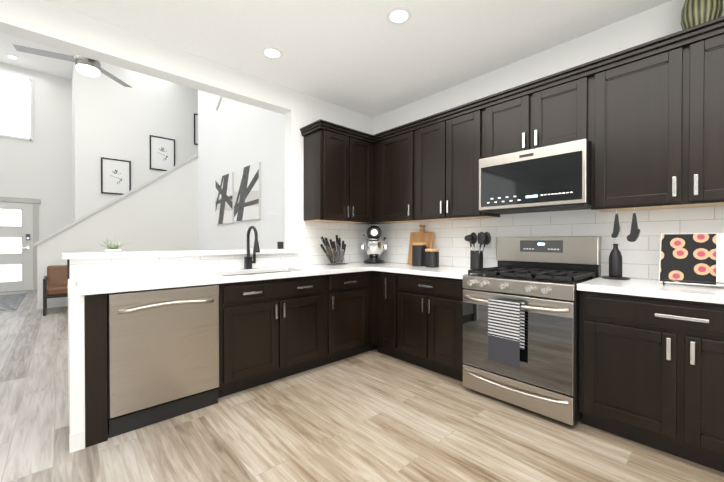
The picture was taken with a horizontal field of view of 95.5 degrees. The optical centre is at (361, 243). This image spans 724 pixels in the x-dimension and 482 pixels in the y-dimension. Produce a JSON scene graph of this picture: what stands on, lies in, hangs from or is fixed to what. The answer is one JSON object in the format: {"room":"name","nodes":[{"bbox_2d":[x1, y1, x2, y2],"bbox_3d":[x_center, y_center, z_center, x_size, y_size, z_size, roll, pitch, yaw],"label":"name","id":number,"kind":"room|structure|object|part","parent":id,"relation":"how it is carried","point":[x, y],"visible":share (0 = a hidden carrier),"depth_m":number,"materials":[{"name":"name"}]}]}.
{"room":"kitchen","nodes":[
{"label":"kitchen","id":0,"kind":"room"},
{"bbox_2d":[0,62,72,239],"bbox_3d":[-8.815,-1.476,6.890,4.400,5.180,0.140,0,1,-43],"label":"wall","id":1,"kind":"structure","parent":0,"point":[39,166],"depth_m":7.90,"materials":[{"name":"white paint"}]},
{"bbox_2d":[0,202,32,292],"bbox_3d":[-8.080,0.093,7.427,0.915,2.035,0.074,0,1,-43],"label":"front door","id":2,"kind":"structure","parent":1,"relation":"in","point":[16,246],"depth_m":7.57,"materials":[{"name":"paint"}]},
{"bbox_2d":[0,72,32,140],"bbox_3d":[-8.121,-3.119,7.395,1.020,1.440,0.034,0,1,-43],"label":"window","id":3,"kind":"structure","parent":1,"relation":"in","point":[16,107],"depth_m":7.56,"materials":[{"name":"white glass"}]},
{"bbox_2d":[0,196,39,289],"bbox_3d":[-8.095,0.031,7.443,1.175,2.160,0.028,0,1,-43],"label":"door frame","id":4,"kind":"structure","parent":1,"relation":"attached to","point":[36,202],"depth_m":7.77,"materials":[{"name":"paint"}]},
{"bbox_2d":[0,33,73,79],"bbox_3d":[-5.170,-4.082,4.822,7.000,0.060,7.810,0,1,-43],"label":"ceiling","id":5,"kind":"structure","parent":0,"point":[51,66],"depth_m":7.28,"materials":[{"name":"white paint"}]},
{"bbox_2d":[13,44,131,87],"bbox_3d":[-3.439,-3.082,4.016,1.176,1.926,1.176,0,1,-43],"label":"ceiling fan","id":6,"kind":"object","parent":5,"relation":"hanging from","point":[85,66],"visible":0.79,"depth_m":4.03,"materials":[{"name":"silver metal"}]},
{"bbox_2d":[72,56,74,221],"bbox_3d":[-6.535,-1.480,7.556,0.140,5.180,1.960,0,1,-43],"label":"wall","id":7,"kind":"structure","parent":0,"point":[73,149],"depth_m":7.42,"materials":[{"name":"white paint"}]},
{"bbox_2d":[37,156,197,308],"bbox_3d":[-4.641,-0.413,6.511,2.570,3.060,0.152,0,1,-43],"label":"wall","id":8,"kind":"structure","parent":0,"point":[160,213],"depth_m":6.61,"materials":[{"name":"white paint"}]},
{"bbox_2d":[34,153,198,245],"bbox_3d":[-4.656,-0.973,6.501,2.600,2.041,0.210,0,1,-43],"label":"trim","id":9,"kind":"structure","parent":8,"relation":"on","point":[100,208],"depth_m":6.25,"materials":[{"name":"white wood"}]},
{"bbox_2d":[74,54,197,219],"bbox_3d":[-4.315,-1.484,8.168,4.240,5.180,0.140,0,1,-43],"label":"wall","id":10,"kind":"structure","parent":0,"point":[114,119],"depth_m":7.22,"materials":[{"name":"white paint"}]},
{"bbox_2d":[101,157,130,194],"bbox_3d":[-5.325,-1.437,7.125,0.520,0.760,0.028,0,1,-43],"label":"picture frame","id":11,"kind":"object","parent":10,"relation":"attached to","point":[115,176],"visible":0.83,"depth_m":7.11,"materials":[{"name":"white paper"}]},
{"bbox_2d":[149,135,174,170],"bbox_3d":[-4.677,-2.091,7.715,0.520,0.780,0.028,0,1,-43],"label":"picture frame","id":12,"kind":"object","parent":10,"relation":"attached to","point":[162,153],"visible":0.81,"depth_m":7.70,"materials":[{"name":"white paper"}]},
{"bbox_2d":[194,113,197,144],"bbox_3d":[-3.984,-2.841,8.345,0.520,0.770,0.028,0,1,-43],"label":"picture frame","id":13,"kind":"object","parent":10,"relation":"attached to","point":[195,129],"visible":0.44,"depth_m":8.19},
{"bbox_2d":[195,115,197,143],"bbox_3d":[-3.985,-2.841,8.346,0.464,0.714,0.006,0,1,-43],"label":"print","id":14,"kind":"object","parent":13,"relation":"attached to","point":[196,116],"depth_m":8.21},
{"bbox_2d":[0,0,290,114],"bbox_3d":[-2.929,-2.700,1.506,5.810,2.660,0.160,0,1,-43],"label":"header beam","id":15,"kind":"structure","parent":0,"point":[48,24],"depth_m":2.50,"materials":[{"name":"white paint"}]},
{"bbox_2d":[67,259,282,452],"bbox_3d":[-1.213,0.625,2.664,1.746,1.034,0.765,0,1,-43],"label":"wall","id":16,"kind":"structure","parent":0,"point":[76,371],"depth_m":1.83,"materials":[{"name":"white paint"}]},
{"bbox_2d":[62,249,299,259],"bbox_3d":[-1.411,0.085,2.903,1.830,0.040,0.260,0,1,-43],"label":"sill","id":17,"kind":"structure","parent":16,"relation":"on","point":[95,255],"depth_m":2.63,"materials":[{"name":"white stone"}]},
{"bbox_2d":[100,239,125,251],"bbox_3d":[-1.886,0.011,2.507,0.204,0.110,0.177,0,1,-43],"label":"plant tuft","id":18,"kind":"object","parent":17,"relation":"on","point":[113,248],"visible":1,"depth_m":2.48,"materials":[{"name":"green plant"}]},
{"bbox_2d":[198,90,284,249],"bbox_3d":[-2.021,-1.467,5.624,0.177,5.180,4.710,0,1,-43],"label":"wall","id":19,"kind":"structure","parent":0,"point":[233,135],"depth_m":5.63,"materials":[{"name":"white paint"}]},
{"bbox_3d":[-2.553,-0.805,6.104,0.035,0.890,0.850,0,1,-43],"label":"canvas art","id":20,"kind":"part","parent":19,"relation":"part of"},
{"bbox_3d":[-1.890,-0.811,5.382,0.035,0.870,0.970,0,1,-43],"label":"canvas art","id":21,"kind":"part","parent":19,"relation":"part of"},
{"bbox_2d":[277,242,282,248],"bbox_3d":[-1.140,0.040,4.590,0.006,0.120,0.160,0,1,-43],"label":"switch plate","id":22,"kind":"object","parent":19,"relation":"attached to","point":[279,245],"visible":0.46,"depth_m":4.59,"materials":[{"name":"black plastic"}]},
{"bbox_2d":[285,89,372,265],"bbox_3d":[-0.342,-1.456,3.873,1.190,5.180,0.140,0,1,-43],"label":"wall","id":23,"kind":"structure","parent":0,"point":[306,109],"depth_m":3.50,"materials":[{"name":"white paint"}]},
{"bbox_2d":[69,221,372,278],"bbox_3d":[-0.934,0.003,3.238,2.911,0.468,0.008,0,1,-43],"label":"tile backsplash","id":24,"kind":"structure","parent":23,"relation":"attached to","point":[306,236],"depth_m":3.19,"materials":[{"name":"white tile"}]},
{"bbox_2d":[316,241,320,251],"bbox_3d":[-0.481,0.036,3.643,0.072,0.115,0.006,0,1,-43],"label":"electrical outlet plate","id":25,"kind":"object","parent":24,"relation":"attached to","point":[318,248],"depth_m":3.64,"materials":[{"name":"white plastic"}]},
{"bbox_2d":[356,241,360,250],"bbox_3d":[-0.039,0.033,4.049,0.072,0.115,0.006,0,1,-43],"label":"electrical outlet plate","id":26,"kind":"object","parent":24,"relation":"attached to","point":[358,243],"depth_m":4.04,"materials":[{"name":"white plastic"}]},
{"bbox_2d":[301,120,355,223],"bbox_3d":[-0.356,-0.717,3.544,0.429,0.952,0.331,0,1,-43],"label":"upper cabinet","id":27,"kind":"object","parent":23,"relation":"attached to","point":[329,150],"depth_m":3.41,"materials":[{"name":"brown wood"}]},
{"bbox_2d":[356,132,367,223],"bbox_3d":[-0.145,-0.719,3.737,0.399,0.952,0.331,0,1,-43],"label":"upper cabinet","id":28,"kind":"object","parent":23,"relation":"attached to","point":[361,140],"depth_m":3.65,"materials":[{"name":"brown wood"}]},
{"bbox_2d":[42,0,671,117],"bbox_3d":[-0.357,-1.607,-0.409,7.000,0.060,6.150,0,1,-43],"label":"ceiling","id":29,"kind":"structure","parent":0,"point":[365,57],"depth_m":2.52,"materials":[{"name":"white paint"}]},
{"bbox_2d":[261,47,282,58],"bbox_3d":[-0.755,-1.595,2.761,0.180,0.004,0.180,0,1,-43],"label":"recessed light","id":30,"kind":"object","parent":29,"relation":"in","point":[272,52],"visible":1,"depth_m":2.75,"materials":[{"name":"white plastic"}]},
{"bbox_2d":[386,7,411,24],"bbox_3d":[0.259,-1.591,2.307,0.180,0.004,0.180,0,1,-43],"label":"recessed light","id":31,"kind":"object","parent":29,"relation":"in","point":[399,15],"visible":1,"depth_m":2.30,"materials":[{"name":"white plastic"}]},
{"bbox_2d":[0,290,723,481],"bbox_3d":[-3.078,1.173,2.576,7.400,0.060,14.600,0,1,-43],"label":"floor","id":32,"kind":"structure","parent":0,"point":[374,415],"depth_m":1.95,"materials":[{"name":"beige wood"}]},
{"bbox_2d":[0,293,26,311],"bbox_3d":[-7.107,1.114,5.881,1.430,0.010,2.480,0,1,-43],"label":"entry rug","id":33,"kind":"object","parent":32,"relation":"on","point":[10,302],"visible":1,"depth_m":6.24,"materials":[{"name":"grey fabric"}]},
{"bbox_2d":[43,265,67,315],"bbox_3d":[-4.931,0.751,5.555,0.640,0.742,0.700,0,1,-43],"label":"armchair","id":34,"kind":"object","parent":32,"relation":"on","point":[55,282],"visible":0.48,"depth_m":5.51,"materials":[{"name":"leather"}]},
{"bbox_2d":[107,284,218,437],"bbox_3d":[-1.422,0.716,2.319,0.626,0.854,0.652,0,1,-43],"label":"dishwasher","id":35,"kind":"object","parent":32,"relation":"on","point":[162,354],"visible":0.98,"depth_m":2.08,"materials":[{"name":"metal"}]},
{"bbox_2d":[288,271,371,367],"bbox_3d":[-0.322,0.708,3.388,0.616,0.858,0.621,0,1,-43],"label":"base cabinet","id":36,"kind":"object","parent":32,"relation":"on","point":[330,315],"depth_m":3.00,"materials":[{"name":"brown wood"}]},
{"bbox_2d":[77,262,388,295],"bbox_3d":[-0.697,0.260,3.017,2.883,0.040,0.657,0,1,-43],"label":"countertop","id":37,"kind":"structure","parent":36,"relation":"on","point":[113,284],"depth_m":2.41,"materials":[{"name":"white stone"}]},
{"bbox_2d":[244,226,259,268],"bbox_3d":[-0.980,0.040,2.994,0.098,0.397,0.232,0,1,-43],"label":"faucet","id":38,"kind":"object","parent":37,"relation":"on","point":[248,262],"visible":0.98,"depth_m":3.02,"materials":[{"name":"black metal"}]},
{"bbox_2d":[226,271,290,275],"bbox_3d":[-0.872,0.390,2.850,0.810,0.214,0.470,0,1,-43],"label":"sink basin","id":39,"kind":"object","parent":37,"relation":"in","point":[257,273],"depth_m":3.05,"materials":[{"name":"metal"}]},
{"bbox_2d":[320,235,346,264],"bbox_3d":[-0.286,0.072,3.611,0.398,0.326,0.158,0,1,-43],"label":"knife block","id":40,"kind":"object","parent":37,"relation":"on","point":[334,256],"visible":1,"depth_m":3.59,"materials":[{"name":"plastic"}]},
{"bbox_2d":[361,225,386,263],"bbox_3d":[0.144,0.011,3.915,0.346,0.442,0.352,0,1,-43],"label":"stand mixer","id":41,"kind":"object","parent":37,"relation":"on","point":[373,247],"visible":1,"depth_m":3.77,"materials":[{"name":"silver metal"}]},
{"bbox_2d":[372,271,387,354],"bbox_3d":[0.462,0.708,3.429,0.621,0.858,0.423,0,1,-43],"label":"base cabinet","id":42,"kind":"object","parent":32,"relation":"on","point":[379,279],"depth_m":3.28,"materials":[{"name":"brown wood"}]},
{"bbox_2d":[388,272,463,380],"bbox_3d":[0.773,0.710,3.090,0.621,0.858,0.791,0,1,-43],"label":"base cabinet","id":43,"kind":"object","parent":32,"relation":"on","point":[425,313],"depth_m":2.87,"materials":[{"name":"brown wood"}]},
{"bbox_2d":[373,262,475,278],"bbox_3d":[0.684,0.259,3.152,0.664,0.040,1.008,0,1,-43],"label":"countertop","id":44,"kind":"structure","parent":43,"relation":"on","point":[453,272],"depth_m":3.00,"materials":[{"name":"white stone"}]},
{"bbox_2d":[412,243,426,265],"bbox_3d":[0.597,0.115,3.429,0.154,0.241,0.154,0,1,-43],"label":"canister","id":45,"kind":"object","parent":44,"relation":"on","point":[418,254],"visible":0.96,"depth_m":3.36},
{"bbox_2d":[407,225,433,263],"bbox_3d":[0.647,0.017,3.583,0.111,0.436,0.310,0,1,-43],"label":"cutting board","id":46,"kind":"object","parent":44,"relation":"on","point":[421,236],"visible":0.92,"depth_m":3.58,"materials":[{"name":"brown wood"}]},
{"bbox_2d":[425,249,438,267],"bbox_3d":[0.696,0.146,3.269,0.140,0.181,0.140,0,1,-43],"label":"canister","id":47,"kind":"object","parent":44,"relation":"on","point":[432,258],"visible":1,"depth_m":3.21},
{"bbox_2d":[464,232,490,268],"bbox_3d":[1.062,0.068,3.010,0.132,0.341,0.246,0,1,-43],"label":"utensil crock","id":48,"kind":"object","parent":44,"relation":"on","point":[476,259],"visible":0.96,"depth_m":2.97,"materials":[{"name":"black ceramic"}]},
{"bbox_2d":[463,236,601,425],"bbox_3d":[1.251,0.545,2.471,0.730,1.194,0.756,0,1,-43],"label":"range oven","id":49,"kind":"object","parent":32,"relation":"on","point":[541,278],"visible":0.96,"depth_m":2.26,"materials":[{"name":"metal"}]},
{"bbox_2d":[488,298,524,367],"bbox_3d":[0.982,0.606,2.245,0.044,0.430,0.230,0,1,-43],"label":"towel","id":50,"kind":"object","parent":49,"relation":"hanging from","point":[506,331],"visible":0.91,"depth_m":2.22,"materials":[{"name":"grey fabric"}]},
{"bbox_2d":[579,291,723,472],"bbox_3d":[1.855,0.718,1.910,0.621,0.858,0.883,0,1,-43],"label":"base cabinet","id":51,"kind":"object","parent":32,"relation":"on","point":[651,371],"depth_m":1.77,"materials":[{"name":"brown wood"}]},
{"bbox_2d":[577,277,723,303],"bbox_3d":[1.991,0.269,1.736,0.653,0.040,1.318,0,1,-43],"label":"countertop","id":52,"kind":"structure","parent":51,"relation":"on","point":[654,288],"depth_m":1.82,"materials":[{"name":"white stone"}]},
{"bbox_2d":[602,239,629,279],"bbox_3d":[1.746,0.106,2.265,0.160,0.275,0.160,0,1,-43],"label":"oil bottle","id":53,"kind":"object","parent":52,"relation":"on","point":[615,264],"visible":1,"depth_m":2.24,"materials":[{"name":"black glass"}]},
{"bbox_2d":[659,233,723,286],"bbox_3d":[2.001,0.095,1.853,0.295,0.300,0.470,0,1,-43],"label":"cookbook stand","id":54,"kind":"object","parent":52,"relation":"on","point":[693,259],"visible":1,"depth_m":1.89,"materials":[{"name":"paper"}]},
{"bbox_2d":[373,0,723,279],"bbox_3d":[2.226,-1.444,2.057,0.140,5.180,6.290,0,1,-43],"label":"wall","id":55,"kind":"structure","parent":0,"point":[659,21],"depth_m":2.68,"materials":[{"name":"white paint"}]},
{"bbox_2d":[384,124,427,223],"bbox_3d":[0.486,-0.718,3.607,0.332,0.952,0.480,0,1,-43],"label":"upper cabinet","id":56,"kind":"object","parent":55,"relation":"attached to","point":[398,142],"depth_m":3.49,"materials":[{"name":"brown wood"}]},
{"bbox_2d":[412,116,439,220],"bbox_3d":[0.794,-0.716,3.272,0.332,0.952,0.429,0,1,-43],"label":"upper cabinet","id":57,"kind":"object","parent":55,"relation":"attached to","point":[424,131],"depth_m":3.24,"materials":[{"name":"brown wood"}]},
{"bbox_2d":[436,100,499,219],"bbox_3d":[0.997,-0.714,3.051,0.332,0.952,0.429,0,1,-43],"label":"upper cabinet","id":58,"kind":"object","parent":55,"relation":"attached to","point":[459,132],"depth_m":2.95,"materials":[{"name":"brown wood"}]},
{"bbox_2d":[484,88,519,157],"bbox_3d":[1.297,-0.945,2.722,0.332,0.486,0.458,0,1,-43],"label":"upper cabinet","id":59,"kind":"object","parent":55,"relation":"attached to","point":[500,111],"depth_m":2.67,"materials":[{"name":"brown wood"}]},
{"bbox_2d":[375,206,723,279],"bbox_3d":[1.410,0.006,2.845,0.008,0.468,3.740,0,1,-43],"label":"tile backsplash","id":60,"kind":"structure","parent":55,"relation":"attached to","point":[641,256],"depth_m":2.54,"materials":[{"name":"white tile"}]},
{"bbox_2d":[403,241,407,250],"bbox_3d":[0.503,0.032,3.825,0.005,0.115,0.072,0,1,-43],"label":"electrical outlet plate","id":61,"kind":"object","parent":60,"relation":"attached to","point":[405,243],"depth_m":3.82,"materials":[{"name":"white plastic"}]},
{"bbox_2d":[516,64,591,151],"bbox_3d":[1.507,-0.943,2.493,0.332,0.486,0.456,0,1,-43],"label":"upper cabinet","id":62,"kind":"object","parent":55,"relation":"attached to","point":[555,110],"depth_m":2.37,"materials":[{"name":"brown wood"}]},
{"bbox_2d":[479,139,590,213],"bbox_3d":[1.365,-0.472,2.569,0.421,0.434,0.752,0,1,-43],"label":"over-the-range microwave","id":63,"kind":"object","parent":62,"relation":"attached to","point":[556,177],"visible":1,"depth_m":2.38,"materials":[{"name":"metal"}]},
{"bbox_2d":[589,40,667,211],"bbox_3d":[1.840,-0.708,2.131,0.332,0.952,0.530,0,1,-43],"label":"upper cabinet","id":64,"kind":"object","parent":55,"relation":"attached to","point":[646,119],"depth_m":2.07,"materials":[{"name":"brown wood"}]},
{"bbox_2d":[611,209,619,237],"bbox_3d":[1.661,-0.129,2.153,0.044,0.191,0.048,0,1,-43],"label":"measuring cup","id":65,"kind":"object","parent":64,"relation":"hanging from","point":[616,229],"depth_m":2.14,"materials":[{"name":"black metal"}]},
{"bbox_2d":[627,208,639,241],"bbox_3d":[1.726,-0.116,2.089,0.054,0.217,0.066,0,1,-43],"label":"measuring cup","id":66,"kind":"object","parent":64,"relation":"hanging from","point":[633,236],"depth_m":2.08,"materials":[{"name":"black metal"}]},
{"bbox_2d":[664,20,723,208],"bbox_3d":[2.122,-0.706,1.824,0.332,0.952,0.596,0,1,-43],"label":"upper cabinet","id":67,"kind":"object","parent":55,"relation":"attached to","point":[694,60],"depth_m":1.85,"materials":[{"name":"brown wood"}]},
{"bbox_2d":[680,0,723,29],"bbox_3d":[1.991,-1.397,1.929,0.176,0.385,0.176,0,1,-43],"label":"vase","id":68,"kind":"object","parent":67,"relation":"on","point":[695,12],"visible":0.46,"depth_m":1.88,"materials":[{"name":"ceramic"}]}
]}

